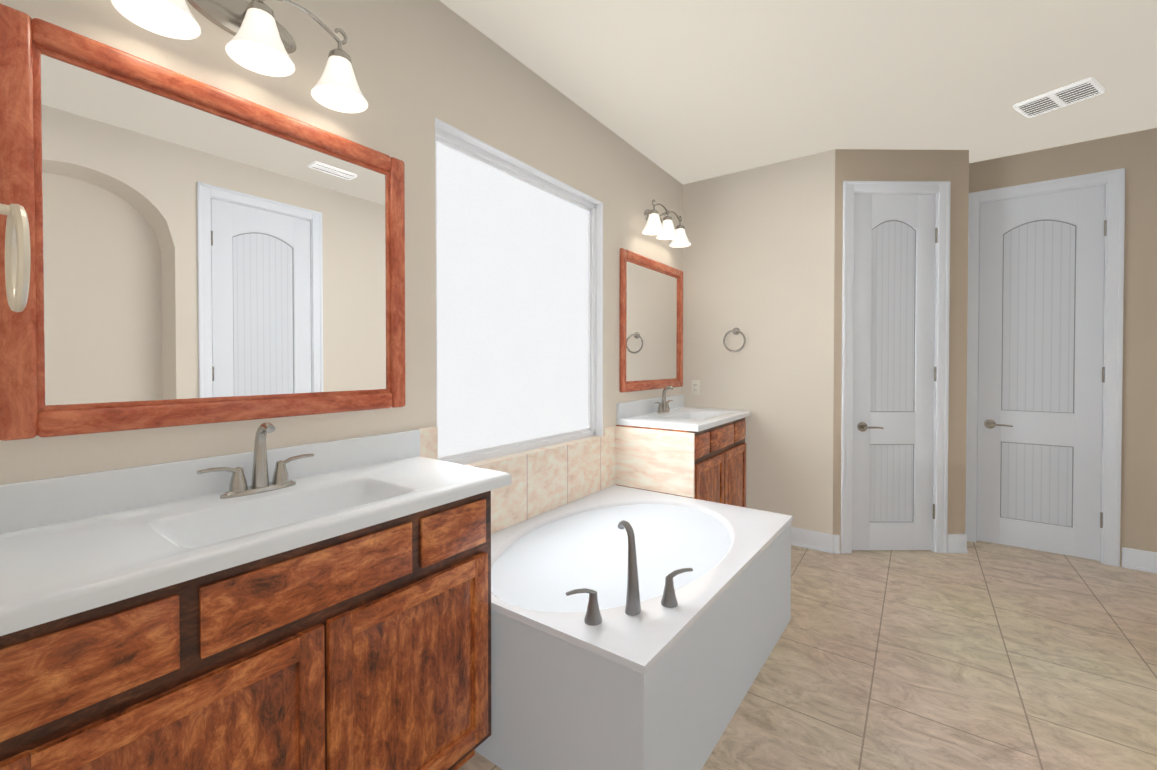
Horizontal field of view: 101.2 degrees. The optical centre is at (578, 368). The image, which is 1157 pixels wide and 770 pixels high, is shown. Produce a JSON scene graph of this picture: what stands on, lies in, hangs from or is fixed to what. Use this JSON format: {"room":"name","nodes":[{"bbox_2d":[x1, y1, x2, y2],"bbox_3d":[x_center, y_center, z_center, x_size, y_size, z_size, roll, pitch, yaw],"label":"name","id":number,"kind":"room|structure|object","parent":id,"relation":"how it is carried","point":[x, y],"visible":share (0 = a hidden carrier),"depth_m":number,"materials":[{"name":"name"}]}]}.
{"room":"bathroom","nodes":[
{"label":"bathroom","id":0,"kind":"room"},
{"bbox_2d":[0,0,682,484],"bbox_3d":[-0.263,-0.105,2.425,0.120,2.740,3.880,0,1,36],"label":"wall","id":1,"kind":"structure","parent":0,"point":[418,66],"depth_m":1.79,"materials":[{"name":"beige paint"}]},
{"bbox_2d":[0,3,405,440],"bbox_3d":[-0.925,-0.306,1.369,0.028,0.904,0.960,0,1,36],"label":"mirror","id":2,"kind":"object","parent":1,"relation":"attached to","point":[202,253],"visible":1,"depth_m":1.23,"materials":[{"name":"brown wood"}]},
{"bbox_2d":[111,0,367,112],"bbox_3d":[-0.871,-0.933,1.295,0.192,0.218,0.588,0,1,36],"label":"sconce","id":3,"kind":"object","parent":1,"relation":"attached to","point":[262,42],"visible":1,"depth_m":1.30,"materials":[{"name":"white glass"}]},
{"bbox_2d":[435,118,604,467],"bbox_3d":[-0.243,-0.285,2.419,0.107,1.435,1.235,0,1,36],"label":"window","id":4,"kind":"structure","parent":1,"relation":"in","point":[519,305],"depth_m":2.35,"materials":[{"name":"white glass"}]},
{"bbox_2d":[418,426,694,533],"bbox_3d":[0.006,0.483,2.249,0.530,0.512,1.513,0,1,36],"label":"tile surround","id":5,"kind":"object","parent":1,"relation":"attached to","point":[663,461],"visible":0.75,"depth_m":2.72,"materials":[{"name":"beige tile"}]},
{"bbox_2d":[619,248,682,392],"bbox_3d":[0.551,-0.314,3.429,0.028,0.925,0.965,0,1,36],"label":"mirror","id":6,"kind":"object","parent":1,"relation":"attached to","point":[651,329],"visible":1,"depth_m":3.37,"materials":[{"name":"brown wood"}]},
{"bbox_2d":[642,199,690,247],"bbox_3d":[0.616,-1.028,3.371,0.192,0.218,0.588,0,1,36],"label":"sconce","id":7,"kind":"object","parent":1,"relation":"attached to","point":[664,229],"visible":1,"depth_m":3.33,"materials":[{"name":"white glass"}]},
{"bbox_2d":[682,149,834,533],"bbox_3d":[1.277,-0.119,3.634,1.215,2.740,0.120,0,1,36],"label":"wall","id":8,"kind":"structure","parent":0,"point":[758,261],"depth_m":3.46,"materials":[{"name":"beige paint"}]},
{"bbox_2d":[691,380,699,394],"bbox_3d":[0.936,0.149,3.802,0.070,0.114,0.009,0,1,36],"label":"electrical outlet plate","id":9,"kind":"object","parent":8,"relation":"attached to","point":[695,387],"visible":1,"depth_m":3.80,"materials":[{"name":"beige plastic"}]},
{"bbox_2d":[723,328,745,351],"bbox_3d":[1.182,-0.218,3.589,0.171,0.188,0.062,0,1,36],"label":"towel ring","id":10,"kind":"object","parent":8,"relation":"attached to","point":[736,331],"visible":1,"depth_m":3.58,"materials":[{"name":"silver metal"}]},
{"bbox_2d":[791,527,832,553],"bbox_3d":[1.513,1.191,3.392,0.539,0.125,0.024,0,1,36],"label":"baseboard","id":11,"kind":"structure","parent":8,"relation":"attached to","point":[813,540],"depth_m":3.31,"materials":[{"name":"white paint"}]},
{"bbox_2d":[439,0,1156,184],"bbox_3d":[0.932,-1.510,1.140,3.540,0.100,6.190,0,1,36],"label":"ceiling","id":12,"kind":"structure","parent":0,"point":[683,92],"depth_m":2.34,"materials":[{"name":"paint"}]},
{"bbox_2d":[1013,77,1104,117],"bbox_3d":[2.611,-1.468,2.591,0.235,0.016,0.315,0,1,-30],"label":"ceiling vent","id":13,"kind":"object","parent":12,"relation":"in","point":[1081,90],"visible":0.96,"depth_m":2.57,"materials":[{"name":"white metal"}]},
{"bbox_2d":[458,540,1156,769],"bbox_3d":[0.932,1.330,1.173,3.540,0.100,6.190,0,1,36],"label":"floor","id":14,"kind":"structure","parent":0,"point":[981,655],"depth_m":2.01,"materials":[{"name":"tile"}]},
{"bbox_2d":[0,423,510,769],"bbox_3d":[-0.739,0.713,1.236,0.497,1.133,1.109,0,1,36],"label":"vanity cabinet","id":15,"kind":"object","parent":14,"relation":"on","point":[319,606],"visible":1,"depth_m":1.05,"materials":[{"name":"brown wood"}]},
{"bbox_2d":[475,485,792,769],"bbox_3d":[0.216,0.873,2.094,1.052,0.792,1.498,0,1,36],"label":"tub","id":16,"kind":"object","parent":14,"relation":"on","point":[635,629],"visible":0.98,"depth_m":1.54,"materials":[{"name":"white ceramic"}]},
{"bbox_2d":[616,386,750,507],"bbox_3d":[0.763,0.689,3.290,0.545,1.133,1.037,0,1,36],"label":"vanity cabinet","id":17,"kind":"object","parent":14,"relation":"on","point":[720,458],"visible":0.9,"depth_m":3.14,"materials":[{"name":"brown wood"}]},
{"bbox_2d":[833,149,968,552],"bbox_3d":[2.192,-0.115,3.297,0.914,2.740,0.120,0,1,-1],"label":"wall","id":18,"kind":"structure","parent":0,"point":[952,166],"depth_m":3.23,"materials":[{"name":"beige paint"}]},
{"bbox_2d":[833,535,839,553],"bbox_3d":[1.756,1.193,3.235,0.040,0.125,0.024,0,1,-1],"label":"baseboard","id":19,"kind":"structure","parent":18,"relation":"attached to","point":[836,542],"depth_m":3.23,"materials":[{"name":"white paint"}]},
{"bbox_2d":[852,194,937,549],"bbox_3d":[2.152,0.030,3.227,0.569,2.428,0.099,0,1,-1],"label":"closet door","id":20,"kind":"structure","parent":18,"relation":"in","point":[894,368],"depth_m":3.25,"materials":[{"name":"paint"}]},
{"bbox_2d":[841,181,950,553],"bbox_3d":[2.147,-0.005,3.285,0.721,2.520,0.144,0,1,-1],"label":"door frame","id":21,"kind":"structure","parent":18,"relation":"attached to","point":[941,190],"depth_m":3.22,"materials":[{"name":"white paint"}]},
{"bbox_2d":[947,534,967,552],"bbox_3d":[2.585,1.193,3.244,0.130,0.125,0.024,0,1,-1],"label":"baseboard","id":22,"kind":"structure","parent":18,"relation":"attached to","point":[956,543],"depth_m":3.24,"materials":[{"name":"white paint"}]},
{"bbox_2d":[969,128,1156,565],"bbox_3d":[3.493,-0.112,3.056,1.588,2.740,0.120,0,1,36],"label":"wall","id":23,"kind":"structure","parent":0,"point":[1134,154],"depth_m":2.98,"materials":[{"name":"beige paint"}]},
{"bbox_2d":[976,185,1106,560],"bbox_3d":[3.127,0.030,3.232,0.624,2.428,0.099,0,1,36],"label":"entry door","id":24,"kind":"structure","parent":23,"relation":"in","point":[1041,373],"depth_m":3.24,"materials":[{"name":"paint"}]},
{"bbox_2d":[965,168,1124,566],"bbox_3d":[3.158,-0.005,3.282,0.776,2.520,0.144,0,1,36],"label":"door frame","id":25,"kind":"structure","parent":23,"relation":"attached to","point":[1113,181],"depth_m":3.05,"materials":[{"name":"white paint"}]},
{"bbox_2d":[1122,547,1156,572],"bbox_3d":[3.723,1.198,2.817,0.678,0.125,0.024,0,1,36],"label":"baseboard","id":26,"kind":"structure","parent":23,"relation":"attached to","point":[1140,560],"depth_m":2.97,"materials":[{"name":"white paint"}]},
{"bbox_3d":[-0.746,-0.071,-0.457,2.690,2.740,1.612,0,1,36],"label":"wall","id":27,"kind":"structure","parent":0,"visible":0},
{"bbox_2d":[0,204,30,311],"bbox_3d":[-0.995,-0.198,0.783,0.185,0.202,0.115,0,1,36],"label":"towel ring","id":28,"kind":"object","parent":27,"relation":"attached to","point":[17,257],"visible":1,"depth_m":0.79,"materials":[{"name":"silver metal"}]}
]}

